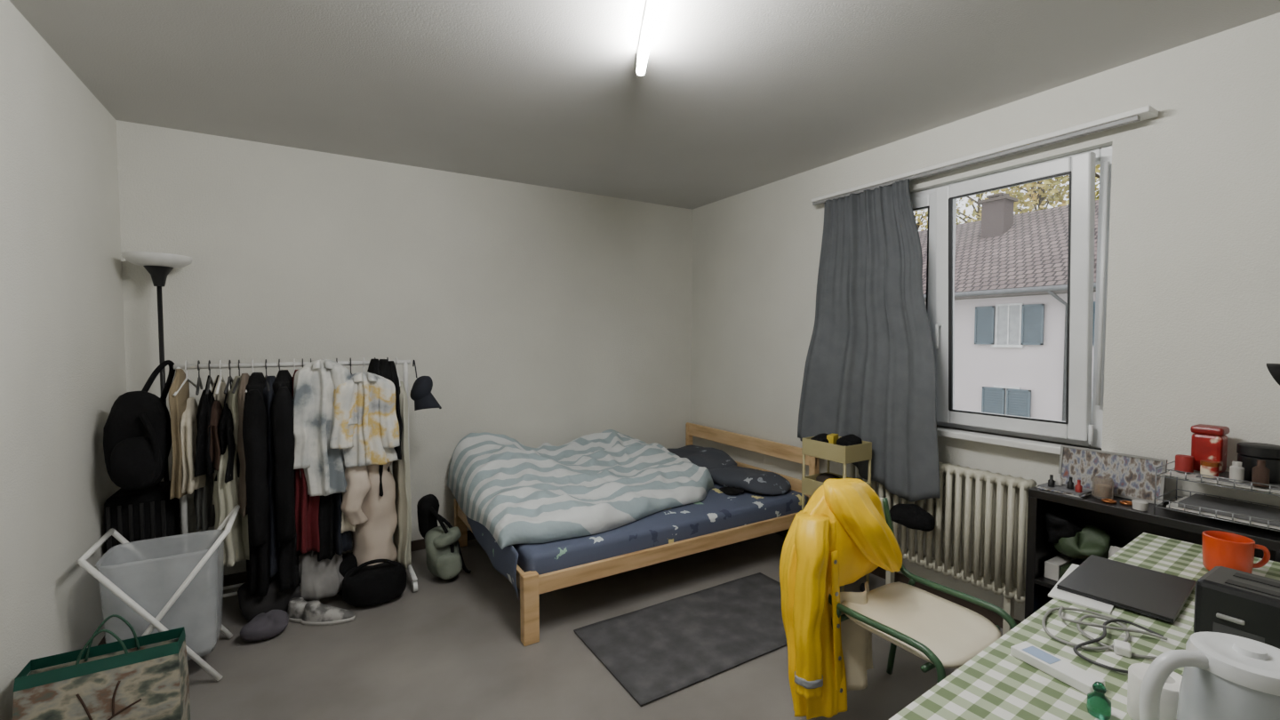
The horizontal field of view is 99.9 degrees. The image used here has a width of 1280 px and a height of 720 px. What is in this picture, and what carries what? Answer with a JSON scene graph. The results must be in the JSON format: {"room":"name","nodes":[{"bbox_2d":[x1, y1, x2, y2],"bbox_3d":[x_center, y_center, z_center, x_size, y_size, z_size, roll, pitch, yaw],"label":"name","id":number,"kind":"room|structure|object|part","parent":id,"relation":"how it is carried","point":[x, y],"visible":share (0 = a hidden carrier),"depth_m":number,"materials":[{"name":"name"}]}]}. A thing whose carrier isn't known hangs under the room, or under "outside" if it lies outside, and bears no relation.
{"room":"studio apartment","nodes":[
{"label":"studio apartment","id":0,"kind":"room"},
{"bbox_2d":[0,0,126,719],"bbox_3d":[-1.580,0.131,0.709,0.200,2.700,5.250,-1,3,-31],"label":"wall","id":1,"kind":"structure","parent":0,"point":[62,347],"depth_m":2.14,"materials":[{"name":"paint"}]},
{"bbox_2d":[91,629,111,657],"bbox_3d":[-1.485,1.443,0.813,0.015,0.070,5.235,-1,3,-31],"label":"baseboard","id":2,"kind":"structure","parent":1,"relation":"attached to","point":[107,638],"depth_m":2.59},
{"bbox_2d":[115,120,692,583],"bbox_3d":[-1.201,-0.011,4.135,4.430,2.700,0.200,-1,3,-31],"label":"wall","id":3,"kind":"structure","parent":0,"point":[533,316],"depth_m":3.80,"materials":[{"name":"paint"}]},
{"bbox_2d":[190,530,475,593],"bbox_3d":[-1.194,1.308,4.067,3.915,0.070,0.015,-1,3,-31],"label":"baseboard","id":4,"kind":"structure","parent":3,"relation":"attached to","point":[205,584],"depth_m":3.25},
{"bbox_2d":[107,532,1002,719],"bbox_3d":[0.223,1.509,1.872,4.430,0.150,5.650,-1,3,-31],"label":"floor","id":5,"kind":"structure","parent":0,"point":[452,649],"depth_m":2.47,"materials":[{"name":"grey carpet"}]},
{"bbox_2d":[12,614,190,719],"bbox_3d":[-1.866,1.178,1.885,0.415,0.507,0.174,-1,3,-31],"label":"shopping bag","id":6,"kind":"object","parent":5,"relation":"on","point":[150,682],"visible":1,"depth_m":1.86,"materials":[{"name":"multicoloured paper"}]},
{"bbox_3d":[-1.841,0.996,1.842,0.148,0.140,0.028,-1,3,-31],"label":"handle","id":7,"kind":"part","parent":6,"relation":"part of","materials":[{"name":"green fabric"}]},
{"bbox_2d":[76,680,141,719],"bbox_3d":[-1.817,1.260,1.831,0.322,0.311,0.026,-1,3,-31],"label":"print","id":8,"kind":"object","parent":6,"relation":"attached to","point":[95,700],"depth_m":1.84,"materials":[{"name":"brown paper"}]},
{"bbox_3d":[-1.902,0.992,1.941,0.148,0.140,0.028,-1,3,-31],"label":"handle","id":9,"kind":"part","parent":6,"relation":"part of","materials":[{"name":"green fabric"}]},
{"bbox_2d":[104,480,183,642],"bbox_3d":[-2.539,1.007,2.765,0.237,0.780,0.307,-1,3,-31],"label":"suitcase","id":10,"kind":"object","parent":5,"relation":"on","point":[148,518],"visible":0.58,"depth_m":2.65,"materials":[{"name":"black hard plastic"}]},
{"bbox_2d":[120,251,192,613],"bbox_3d":[-2.620,0.410,2.965,0.292,1.956,0.292,-1,3,-31],"label":"floor lamp","id":11,"kind":"object","parent":5,"relation":"on","point":[158,265],"visible":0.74,"depth_m":2.91,"materials":[{"name":"plastic"}]},
{"bbox_3d":[-2.620,-0.535,2.925,0.292,0.064,0.292,-1,3,-31],"label":"lamp shade","id":12,"kind":"part","parent":11,"relation":"part of","materials":[{"name":"plastic"}]},
{"bbox_2d":[77,504,239,680],"bbox_3d":[-2.117,1.073,2.421,0.490,0.665,0.424,-1,3,-31],"label":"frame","id":13,"kind":"object","parent":5,"relation":"on","point":[190,624],"visible":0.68,"depth_m":2.39,"materials":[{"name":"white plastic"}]},
{"bbox_2d":[244,613,289,639],"bbox_3d":[-1.892,1.348,2.730,0.192,0.114,0.160,-1,3,-31],"label":"slippers","id":14,"kind":"object","parent":5,"relation":"on","point":[260,627],"visible":1,"depth_m":2.69,"materials":[{"name":"grey fabric"}]},
{"bbox_2d":[169,357,417,618],"bbox_3d":[-1.900,0.694,3.048,1.156,1.413,0.605,-1,3,-31],"label":"clothes rack","id":15,"kind":"object","parent":5,"relation":"on","point":[308,458],"visible":0.98,"depth_m":2.87,"materials":[{"name":"fabric"}]},
{"bbox_2d":[100,360,175,490],"bbox_3d":[-2.431,0.316,2.604,0.243,0.621,0.328,-1,3,-31],"label":"backpack","id":16,"kind":"object","parent":15,"relation":"hanging from","point":[136,442],"visible":0.99,"depth_m":2.52,"materials":[{"name":"fabric"}]},
{"bbox_3d":[-2.350,0.130,2.790,0.012,0.080,0.384,-1,3,-25],"label":"hanger arm","id":17,"kind":"part","parent":15,"relation":"part of","materials":[{"name":"white paint"}]},
{"bbox_3d":[-2.307,0.129,2.816,0.012,0.080,0.384,-2,3,-36],"label":"hanger arm","id":18,"kind":"part","parent":15,"relation":"part of","materials":[{"name":"metal"}]},
{"bbox_3d":[-2.269,0.128,2.840,0.012,0.080,0.384,-2,3,-34],"label":"hanger arm","id":19,"kind":"part","parent":15,"relation":"part of","materials":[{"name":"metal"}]},
{"bbox_3d":[-2.231,0.127,2.863,0.012,0.080,0.384,-2,3,-32],"label":"hanger arm","id":20,"kind":"part","parent":15,"relation":"part of","materials":[{"name":"white paint"}]},
{"bbox_3d":[-2.196,0.126,2.884,0.012,0.080,0.384,-1,3,-30],"label":"hanger arm","id":21,"kind":"part","parent":15,"relation":"part of","materials":[{"name":"metal"}]},
{"bbox_3d":[-2.162,0.125,2.905,0.012,0.080,0.384,-1,3,-28],"label":"hanger arm","id":22,"kind":"part","parent":15,"relation":"part of","materials":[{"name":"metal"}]},
{"bbox_3d":[-2.060,0.122,2.967,0.012,0.080,0.384,-2,3,-37],"label":"hanger arm","id":23,"kind":"part","parent":15,"relation":"part of","materials":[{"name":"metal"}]},
{"bbox_2d":[409,360,441,410],"bbox_3d":[-1.337,0.156,3.350,0.219,0.314,0.136,1,3,25],"label":"baseball cap","id":24,"kind":"object","parent":15,"relation":"hanging from","point":[420,393],"visible":1,"depth_m":3.30,"materials":[{"name":"blue fabric"}]},
{"bbox_3d":[-1.367,0.180,3.357,0.123,0.166,0.170,-1,3,-31],"label":"crown","id":25,"kind":"part","parent":24,"relation":"part of","materials":[{"name":"blue fabric"}]},
{"bbox_2d":[285,597,355,625],"bbox_3d":[-1.718,1.339,2.873,0.378,0.103,0.118,0,2,9],"label":"sneakers","id":26,"kind":"object","parent":5,"relation":"on","point":[300,611],"visible":1,"depth_m":2.84,"materials":[{"name":"fabric"}]},
{"bbox_2d":[344,559,407,606],"bbox_3d":[-1.507,1.246,3.072,0.329,0.265,0.214,-1,3,-31],"label":"shoulder bag","id":27,"kind":"object","parent":5,"relation":"on","point":[368,584],"visible":1,"depth_m":3.00,"materials":[{"name":"black fabric"}]},
{"bbox_2d":[416,494,471,579],"bbox_3d":[-1.242,1.114,3.420,0.288,0.500,0.354,-1,3,-31],"label":"backpack","id":28,"kind":"object","parent":5,"relation":"on","point":[443,555],"visible":1,"depth_m":3.31,"materials":[{"name":"green fabric"}]},
{"bbox_2d":[447,422,819,646],"bbox_3d":[-0.076,0.942,3.796,2.166,0.823,1.511,-1,3,-31],"label":"bed","id":29,"kind":"object","parent":5,"relation":"on","point":[548,517],"visible":1,"depth_m":3.35,"materials":[{"name":"fabric"}]},
{"bbox_3d":[-0.934,1.096,3.270,0.025,0.090,1.430,-1,3,-31],"label":"foot rail","id":30,"kind":"part","parent":29,"relation":"part of","materials":[{"name":"brown wood"}]},
{"bbox_2d":[447,429,714,549],"bbox_3d":[-0.304,0.751,3.717,1.703,0.434,1.394,-1,3,-31],"label":"duvet","id":31,"kind":"object","parent":29,"relation":"on","point":[610,481],"depth_m":3.41,"materials":[{"name":"white fabric"}]},
{"bbox_3d":[-0.060,1.010,3.803,2.015,0.173,1.420,-1,3,-31],"label":"mattress","id":32,"kind":"part","parent":29,"relation":"part of","materials":[{"name":"fabric"}]},
{"bbox_2d":[664,443,737,469],"bbox_3d":[0.478,0.833,4.439,0.464,0.196,0.797,-1,3,-31],"label":"pillow","id":33,"kind":"object","parent":29,"relation":"on","point":[700,456],"depth_m":4.24,"materials":[{"name":"grey fabric"}]},
{"bbox_3d":[0.823,0.766,4.334,0.025,0.330,1.490,-1,3,-31],"label":"headboard","id":34,"kind":"part","parent":29,"relation":"part of","materials":[{"name":"brown wood"}]},
{"bbox_2d":[573,572,784,706],"bbox_3d":[0.386,1.386,2.818,1.300,0.012,0.660,-1,3,-31],"label":"rug","id":35,"kind":"object","parent":5,"relation":"on","point":[656,652],"visible":0.88,"depth_m":2.69,"materials":[{"name":"grey carpet"}]},
{"bbox_2d":[801,432,871,591],"bbox_3d":[1.172,0.909,3.228,0.254,0.930,0.310,-1,3,-31],"label":"trolley","id":36,"kind":"object","parent":5,"relation":"on","point":[833,447],"visible":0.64,"depth_m":3.17,"materials":[{"name":"beige metal"}]},
{"bbox_2d":[801,472,871,495],"bbox_3d":[1.172,0.767,3.222,0.240,0.100,0.310,-1,3,-31],"label":"tray","id":37,"kind":"object","parent":36,"relation":"on","point":[810,484],"depth_m":3.26,"materials":[{"name":"beige metal"}]},
{"bbox_2d":[801,437,871,463],"bbox_3d":[1.172,0.528,3.212,0.240,0.100,0.310,-1,3,-31],"label":"tray","id":38,"kind":"object","parent":36,"relation":"on","point":[840,450],"depth_m":3.13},
{"bbox_2d":[829,497,1016,683],"bbox_3d":[1.022,1.010,2.070,0.525,0.811,0.574,-1,3,-31],"label":"metal chair","id":39,"kind":"object","parent":5,"relation":"on","point":[944,633],"visible":0.7,"depth_m":2.00,"materials":[{"name":"beige laminate"}]},
{"bbox_3d":[0.726,1.175,2.096,0.030,0.479,0.135,-2,3,-37],"label":"leg","id":40,"kind":"part","parent":39,"relation":"part of","materials":[{"name":"green metal"}]},
{"bbox_2d":[780,478,903,719],"bbox_3d":[0.831,0.905,2.190,0.685,0.834,0.293,-1,3,-31],"label":"raincoat","id":41,"kind":"object","parent":39,"relation":"on","point":[842,536],"visible":1,"depth_m":2.06,"materials":[{"name":"plastic"}]},
{"bbox_2d":[823,479,903,570],"bbox_3d":[0.925,0.673,2.189,0.385,0.370,0.211,-1,3,-31],"label":"hood","id":42,"kind":"object","parent":41,"relation":"attached to","point":[863,540],"depth_m":2.10,"materials":[{"name":"yellow rubber"}]},
{"bbox_3d":[0.890,0.737,2.273,0.443,0.281,0.072,-1,3,-31],"label":"backrest","id":43,"kind":"part","parent":39,"relation":"part of","materials":[{"name":"green metal"}]},
{"bbox_3d":[0.832,1.024,1.938,0.046,0.791,0.545,-1,3,-31],"label":"frame","id":44,"kind":"part","parent":39,"relation":"part of","materials":[{"name":"green metal"}]},
{"bbox_3d":[1.139,1.164,2.349,0.030,0.479,0.135,-1,3,-26],"label":"leg","id":45,"kind":"part","parent":39,"relation":"part of","materials":[{"name":"green metal"}]},
{"bbox_3d":[1.048,0.983,2.027,0.451,0.055,0.453,-1,3,-31],"label":"seat","id":46,"kind":"part","parent":39,"relation":"part of","materials":[{"name":"beige laminate"}]},
{"bbox_3d":[1.226,1.014,2.179,0.046,0.791,0.545,-1,3,-31],"label":"frame","id":47,"kind":"part","parent":39,"relation":"part of","materials":[{"name":"green metal"}]},
{"bbox_2d":[849,461,1036,635],"bbox_3d":[1.635,0.976,2.997,0.106,0.823,1.052,-1,3,-31],"label":"radiator","id":48,"kind":"object","parent":5,"relation":"on","point":[1016,489],"visible":0.51,"depth_m":2.76,"materials":[{"name":"metal"}]},
{"bbox_2d":[889,503,936,531],"bbox_3d":[1.491,0.856,2.940,0.086,0.124,0.256,-1,3,-31],"label":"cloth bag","id":49,"kind":"object","parent":48,"relation":"hanging from","point":[914,516],"visible":1,"depth_m":2.90,"materials":[{"name":"black fabric"}]},
{"bbox_2d":[888,532,1279,719],"bbox_3d":[1.425,1.076,1.216,1.776,0.770,0.848,-2,3,-35],"label":"tablecloth","id":50,"kind":"object","parent":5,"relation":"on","point":[995,684],"visible":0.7,"depth_m":1.23,"materials":[{"name":"green fabric"}]},
{"bbox_2d":[1010,640,1105,694],"bbox_3d":[0.921,0.679,1.192,0.055,0.022,0.160,-1,3,-23],"label":"box","id":51,"kind":"object","parent":50,"relation":"on","point":[1064,671],"visible":0.8,"depth_m":1.18,"materials":[{"name":"white cardboard"}]},
{"bbox_2d":[1086,681,1111,719],"bbox_3d":[0.901,0.664,1.056,0.038,0.064,0.038,-1,3,-31],"label":"glass bottle","id":52,"kind":"object","parent":50,"relation":"on","point":[1098,705],"visible":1,"depth_m":1.05,"materials":[{"name":"green glass"}]},
{"bbox_2d":[1041,605,1182,675],"bbox_3d":[1.147,0.674,1.311,0.274,0.023,0.294,0,2,9],"label":"charging cable","id":53,"kind":"object","parent":50,"relation":"on","point":[1123,648],"visible":0.9,"depth_m":1.32,"materials":[{"name":"white plastic"}]},
{"bbox_2d":[1048,554,1196,623],"bbox_3d":[1.404,0.666,1.578,0.424,0.018,0.271,-2,3,-37],"label":"laptop","id":54,"kind":"object","parent":50,"relation":"on","point":[1100,584],"visible":0.94,"depth_m":1.55,"materials":[{"name":"black metal"}]},
{"bbox_2d":[1127,663,1182,719],"bbox_3d":[0.997,0.652,1.032,0.092,0.090,0.092,-1,3,-31],"label":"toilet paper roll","id":55,"kind":"object","parent":50,"relation":"on","point":[1169,699],"visible":0.45,"depth_m":1.03,"materials":[{"name":"white paper"}]},
{"bbox_2d":[1139,632,1279,719],"bbox_3d":[0.971,0.585,0.876,0.217,0.237,0.186,-1,3,-31],"label":"electric kettle","id":56,"kind":"object","parent":50,"relation":"on","point":[1226,676],"visible":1,"depth_m":0.87,"materials":[{"name":"plastic"}]},
{"bbox_3d":[0.886,0.580,0.891,0.105,0.203,0.025,0,2,5],"label":"kettle handle","id":57,"kind":"part","parent":56,"relation":"part of","materials":[{"name":"plastic"}]},
{"bbox_3d":[0.994,0.472,0.876,0.040,0.012,0.040,-1,3,-31],"label":"lid knob","id":58,"kind":"part","parent":56,"relation":"part of","materials":[{"name":"plastic"}]},
{"bbox_2d":[1201,530,1270,573],"bbox_3d":[1.866,0.613,1.691,0.134,0.114,0.134,-1,3,-31],"label":"mug","id":59,"kind":"object","parent":50,"relation":"on","point":[1220,548],"visible":0.85,"depth_m":1.67,"materials":[{"name":"ceramic"}]},
{"bbox_3d":[1.926,0.612,1.678,0.061,0.076,0.016,1,2,18],"label":"mug handle","id":60,"kind":"part","parent":59,"relation":"part of","materials":[{"name":"orange ceramic"}]},
{"bbox_2d":[1193,566,1279,648],"bbox_3d":[1.479,0.608,1.194,0.178,0.166,0.325,-1,3,-31],"label":"toaster","id":61,"kind":"object","parent":50,"relation":"on","point":[1229,601],"visible":0.82,"depth_m":1.24,"materials":[{"name":"plastic"}]},
{"bbox_3d":[1.355,0.595,1.234,0.010,0.010,0.045,-1,3,-31],"label":"lever","id":62,"kind":"part","parent":61,"relation":"part of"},
{"bbox_2d":[1024,480,1279,619],"bbox_3d":[2.258,1.018,1.885,0.285,0.830,1.480,-1,3,-31],"label":"shelf unit","id":63,"kind":"object","parent":5,"relation":"on","point":[1063,532],"visible":0.26,"depth_m":2.35,"materials":[{"name":"black laminate"}]},
{"bbox_2d":[1037,482,1091,498],"bbox_3d":[1.866,0.572,2.365,0.150,0.019,0.177,-1,3,-31],"label":"magazine stack","id":64,"kind":"object","parent":63,"relation":"on","point":[1060,490],"visible":0.8,"depth_m":2.34,"materials":[{"name":"grey paper"}]},
{"bbox_2d":[1037,488,1088,498],"bbox_3d":[1.863,0.580,2.364,0.120,0.004,0.160,-2,3,-35],"label":"magazine","id":65,"kind":"object","parent":64,"relation":"on","point":[1070,492],"depth_m":2.32,"materials":[{"name":"grey paper"}]},
{"bbox_2d":[1038,487,1088,496],"bbox_3d":[1.863,0.570,2.364,0.120,0.004,0.160,-2,3,-40],"label":"magazine","id":66,"kind":"object","parent":64,"relation":"on","point":[1060,491],"depth_m":2.33,"materials":[{"name":"grey paper"}]},
{"bbox_2d":[1048,473,1082,492],"bbox_3d":[1.873,0.536,2.356,0.074,0.050,0.123,-1,3,-31],"label":"bottles","id":67,"kind":"object","parent":64,"relation":"on","point":[1059,481],"visible":1,"depth_m":2.35},
{"bbox_2d":[1091,475,1114,499],"bbox_3d":[1.968,0.542,2.286,0.072,0.085,0.072,-1,3,-31],"label":"candle","id":68,"kind":"object","parent":63,"relation":"on","point":[1103,487],"visible":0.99,"depth_m":2.26,"materials":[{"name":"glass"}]},
{"bbox_2d":[1058,444,1167,504],"bbox_3d":[2.040,0.492,2.340,0.041,0.185,0.360,-1,3,-31],"label":"decorative box","id":69,"kind":"object","parent":63,"relation":"on","point":[1133,476],"visible":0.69,"depth_m":2.31,"materials":[{"name":"multicoloured cardboard"}]},
{"bbox_2d":[1101,498,1148,511],"bbox_3d":[1.973,0.573,2.185,0.089,0.032,0.149,-1,3,-31],"label":"bangles","id":70,"kind":"object","parent":63,"relation":"on","point":[1137,504],"visible":1,"depth_m":2.14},
{"bbox_2d":[1153,460,1279,531],"bbox_3d":[2.190,0.508,1.980,0.254,0.182,0.374,-1,3,-31],"label":"wire rack","id":71,"kind":"object","parent":63,"relation":"on","point":[1268,516],"visible":0.77,"depth_m":1.97,"materials":[{"name":"silver metal"}]},
{"bbox_2d":[1174,454,1194,472],"bbox_3d":[2.096,0.399,2.071,0.052,0.060,0.052,-1,3,-31],"label":"candle","id":72,"kind":"object","parent":71,"relation":"on","point":[1185,463],"visible":0.89,"depth_m":2.05,"materials":[{"name":"red wax"}]},
{"bbox_2d":[1190,424,1229,473],"bbox_3d":[2.192,0.341,2.071,0.091,0.175,0.091,-1,3,-31],"label":"tin","id":73,"kind":"object","parent":71,"relation":"on","point":[1208,442],"visible":0.88,"depth_m":2.04,"materials":[{"name":"red metal"}]},
{"bbox_3d":[2.192,0.269,2.068,0.091,0.030,0.091,-1,3,-31],"label":"tin lid","id":74,"kind":"part","parent":73,"relation":"part of","materials":[{"name":"red metal"}]},
{"bbox_2d":[1200,460,1219,478],"bbox_3d":[2.110,0.404,1.992,0.050,0.056,0.050,-1,3,-31],"label":"jar","id":75,"kind":"object","parent":71,"relation":"on","point":[1209,468],"visible":0.86,"depth_m":1.98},
{"bbox_3d":[2.110,0.384,1.991,0.050,0.015,0.050,-1,3,-31],"label":"lid","id":76,"kind":"part","parent":75,"relation":"part of","materials":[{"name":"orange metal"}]},
{"bbox_2d":[1229,461,1244,482],"bbox_3d":[2.138,0.400,1.927,0.036,0.070,0.036,-1,3,-31],"label":"pill bottle","id":77,"kind":"object","parent":71,"relation":"on","point":[1236,471],"visible":0.94,"depth_m":1.92,"materials":[{"name":"white plastic"}]},
{"bbox_2d":[1236,441,1279,484],"bbox_3d":[2.244,0.370,1.943,0.120,0.127,0.120,-1,3,-31],"label":"jar","id":78,"kind":"object","parent":71,"relation":"on","point":[1248,453],"visible":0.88,"depth_m":1.91,"materials":[{"name":"black plastic"}]},
{"bbox_3d":[2.244,0.325,1.942,0.120,0.036,0.120,-1,3,-31],"label":"jar lid","id":79,"kind":"part","parent":78,"relation":"part of","materials":[{"name":"black plastic"}]},
{"bbox_2d":[1251,459,1270,487],"bbox_3d":[2.152,0.392,1.865,0.040,0.090,0.040,-1,3,-31],"label":"bottle","id":80,"kind":"object","parent":71,"relation":"on","point":[1260,473],"visible":0.98,"depth_m":1.85,"materials":[{"name":"glass"}]},
{"bbox_2d":[1266,363,1279,385],"bbox_3d":[2.319,0.310,1.813,0.125,0.589,0.284,-1,3,-31],"label":"desk lamp","id":81,"kind":"object","parent":63,"relation":"on","point":[1274,369],"visible":1,"depth_m":1.87,"materials":[{"name":"black metal"}]},
{"bbox_2d":[8,0,1279,209],"bbox_3d":[0.223,-1.339,1.754,4.430,0.150,5.650,-1,3,-31],"label":"ceiling","id":82,"kind":"structure","parent":0,"point":[733,97],"depth_m":2.41,"materials":[{"name":"paint"}]},
{"bbox_2d":[636,0,660,77],"bbox_3d":[0.061,-1.209,1.648,0.557,0.100,1.110,-1,3,-31],"label":"tube light","id":83,"kind":"object","parent":82,"relation":"attached to","point":[652,6],"depth_m":1.98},
{"bbox_2d":[691,12,1279,621],"bbox_3d":[1.984,0.041,2.891,0.300,2.700,5.250,-1,3,-31],"label":"wall","id":84,"kind":"structure","parent":0,"point":[1193,318],"depth_m":2.33,"materials":[{"name":"paint"}]},
{"bbox_2d":[775,529,1022,628],"bbox_3d":[1.850,1.358,2.863,0.015,0.070,5.250,-1,3,-31],"label":"baseboard","id":85,"kind":"structure","parent":84,"relation":"attached to","point":[993,617],"depth_m":3.02,"materials":[{"name":"white wood"}]},
{"bbox_2d":[811,104,1158,205],"bbox_3d":[1.671,-1.052,2.965,0.110,0.042,1.740,-1,3,-31],"label":"rail","id":86,"kind":"object","parent":84,"relation":"attached to","point":[1147,112],"visible":1,"depth_m":2.63,"materials":[{"name":"white metal"}]},
{"bbox_2d":[797,178,939,501],"bbox_3d":[1.377,-0.136,3.276,0.198,1.820,1.018,-1,3,-31],"label":"window curtain","id":87,"kind":"object","parent":86,"relation":"hanging from","point":[869,374],"visible":0.98,"depth_m":3.21,"materials":[{"name":"grey fabric"}]},
{"bbox_2d":[910,144,1111,447],"bbox_3d":[1.716,-0.307,3.076,0.189,1.380,1.530,-1,3,-31],"label":"window","id":88,"kind":"structure","parent":84,"relation":"in","point":[1104,154],"depth_m":2.50,"materials":[{"name":"white plastic"}]},
{"bbox_2d":[912,205,929,311],"bbox_3d":[1.523,-0.318,3.389,0.011,1.173,0.593,-1,3,-31],"label":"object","id":89,"kind":"object","parent":88,"relation":"attached to","point":[928,206],"depth_m":3.13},
{"bbox_3d":[1.545,-0.319,3.402,0.060,1.315,0.735,-1,3,-31],"label":"closed sash","id":90,"kind":"part","parent":88,"relation":"part of","materials":[{"name":"white plastic"}]},
{"bbox_3d":[1.677,-0.135,3.018,0.054,0.140,0.018,-1,3,-31],"label":"handle","id":91,"kind":"part","parent":88,"relation":"part of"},
{"bbox_2d":[948,171,1071,423],"bbox_3d":[1.856,-0.291,2.740,0.064,1.172,0.558,-1,3,-31],"label":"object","id":92,"kind":"object","parent":88,"relation":"attached to","point":[950,200],"depth_m":2.85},
{"bbox_3d":[1.878,-0.292,2.754,0.119,1.316,0.700,-1,3,-31],"label":"tilted sash","id":93,"kind":"part","parent":88,"relation":"part of","materials":[{"name":"white plastic"}]},
{"bbox_3d":[2.088,-0.252,2.450,0.039,1.280,0.017,1,3,32],"label":"hinge","id":94,"kind":"part","parent":88,"relation":"part of","materials":[{"name":"white plastic"}]},
{"bbox_2d":[936,425,1107,455],"bbox_3d":[1.672,0.400,3.090,0.140,0.035,1.630,-1,3,-31],"label":"window sill","id":95,"kind":"structure","parent":84,"relation":"attached to","point":[1030,444],"depth_m":2.72,"materials":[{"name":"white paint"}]},
{"bbox_2d":[1048,563,1114,614],"bbox_3d":[1.332,0.672,1.594,0.320,0.005,0.135,-2,3,-41],"label":"notebook","id":96,"kind":"object","parent":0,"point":[1091,586],"depth_m":1.56,"materials":[{"name":"white paper"}]},
{"bbox_2d":[1132,499,1148,511],"bbox_3d":[1.982,0.575,2.131,0.048,0.032,0.048,-1,3,-31],"label":"pot","id":97,"kind":"object","parent":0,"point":[1137,504],"depth_m":2.12,"materials":[{"name":"white ceramic"}]},
{"label":"outside","id":98,"kind":"structure","parent":0,"visible":0},
{"bbox_3d":[19.191,6.390,29.642,56.600,0.200,90.000,-1,3,-31],"label":"ground","id":99,"kind":"structure","parent":98,"visible":0},
{"bbox_2d":[914,199,975,231],"bbox_3d":[15.778,-2.268,31.695,6.522,16.937,8.472,1,3,29],"label":"autumn tree","id":100,"kind":"object","parent":99,"relation":"on","point":[918,220],"visible":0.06,"depth_m":29.84,"materials":[{"name":"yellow plant"}]},
{"bbox_2d":[914,184,1047,230],"bbox_3d":[17.959,-2.748,28.615,6.774,18.150,7.627,0,2,-6],"label":"autumn tree","id":101,"kind":"object","parent":99,"relation":"on","point":[1004,190],"visible":0.06,"depth_m":28.13,"materials":[{"name":"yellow plant"}]},
{"bbox_2d":[954,291,1095,421],"bbox_3d":[9.944,1.883,27.893,10.000,8.950,31.000,-1,3,-31],"label":"wall","id":102,"kind":"structure","parent":99,"relation":"on","point":[1038,369],"depth_m":16.11,"materials":[{"name":"white paint"}]},
{"bbox_2d":[993,385,1020,415],"bbox_3d":[11.107,1.481,16.323,0.120,1.370,0.840,-1,3,-31],"label":"window","id":103,"kind":"structure","parent":102,"relation":"in","point":[1003,387],"depth_m":16.31,"materials":[{"name":"white"}]},
{"bbox_2d":[981,386,1031,417],"bbox_3d":[11.069,1.472,16.299,0.070,1.230,1.320,-1,3,-31],"label":"shutters","id":104,"kind":"object","parent":103,"relation":"attached to","point":[993,399],"visible":0.66,"depth_m":16.23,"materials":[{"name":"blue wood"}]},
{"bbox_2d":[992,303,1023,347],"bbox_3d":[11.107,-1.042,16.219,0.120,1.320,0.840,-1,3,-31],"label":"window","id":105,"kind":"structure","parent":102,"relation":"in","point":[996,345],"depth_m":16.21,"materials":[{"name":"white wood"}]},
{"bbox_2d":[974,304,1044,344],"bbox_3d":[11.069,-1.051,16.195,0.070,1.180,1.860,-1,3,-31],"label":"shutters","id":106,"kind":"object","parent":105,"relation":"attached to","point":[1032,315],"visible":1,"depth_m":15.82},
{"bbox_2d":[997,304,1019,344],"bbox_3d":[11.126,-1.052,16.230,0.015,1.180,0.600,-1,3,-31],"label":"window glass","id":107,"kind":"structure","parent":102,"relation":"in","point":[1003,310],"depth_m":16.21,"materials":[{"name":"grey glass"}]},
{"bbox_2d":[1047,290,1067,421],"bbox_3d":[11.511,2.472,14.961,0.821,8.844,0.105,-1,2,-16],"label":"downspout","id":108,"kind":"object","parent":102,"relation":"attached to","point":[1051,292],"visible":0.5,"depth_m":14.93,"materials":[{"name":"metal"}]},
{"bbox_2d":[1092,301,1095,345],"bbox_3d":[12.610,-0.947,13.682,0.070,1.180,1.860,-1,3,-31],"label":"shutters","id":109,"kind":"object","parent":102,"relation":"attached to","point":[1093,301],"visible":0.02,"depth_m":14.41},
{"bbox_2d":[955,165,1099,221],"bbox_3d":[17.252,-2.079,23.757,9.075,17.216,7.487,-1,3,-31],"label":"autumn tree","id":110,"kind":"object","parent":99,"relation":"on","point":[1032,192],"visible":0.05,"depth_m":23.16,"materials":[{"name":"yellow plant"}]},
{"bbox_2d":[1013,164,1100,212],"bbox_3d":[18.771,-2.027,21.151,8.180,17.327,7.770,-1,3,-31],"label":"autumn tree","id":111,"kind":"object","parent":99,"relation":"on","point":[1097,176],"visible":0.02,"depth_m":21.67,"materials":[{"name":"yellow plant"}]},
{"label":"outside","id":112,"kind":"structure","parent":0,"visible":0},
{"bbox_2d":[918,200,1098,295],"bbox_3d":[7.441,-4.093,26.228,5.809,3.374,32.800,-1,3,-31],"label":"roof","id":113,"kind":"structure","parent":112,"point":[1033,252],"depth_m":17.51,"materials":[{"name":"tile"}]},
{"bbox_2d":[981,199,1014,237],"bbox_3d":[13.084,-4.834,19.710,0.700,1.850,0.750,-1,3,-31],"label":"chimney","id":114,"kind":"object","parent":113,"relation":"attached to","point":[996,216],"visible":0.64,"depth_m":19.45,"materials":[{"name":"brick"}]},
{"bbox_2d":[977,192,1018,204],"bbox_3d":[13.084,-5.893,19.666,0.900,0.270,0.950,-1,3,-31],"label":"chimney cap","id":115,"kind":"object","parent":114,"relation":"on","point":[1000,196],"depth_m":19.41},
{"bbox_2d":[923,282,1095,298],"bbox_3d":[4.947,-2.366,24.769,0.140,0.140,32.800,-1,3,-31],"label":"gutter","id":116,"kind":"object","parent":113,"relation":"attached to","point":[1065,286],"visible":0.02,"depth_m":15.35,"materials":[{"name":"metal"}]},
{"bbox_2d":[924,288,1095,302],"bbox_3d":[5.331,-2.316,25.007,0.700,0.100,32.600,-1,3,-31],"label":"eave","id":117,"kind":"object","parent":113,"relation":"attached to","point":[1094,289],"visible":0.02,"depth_m":15.69}
]}

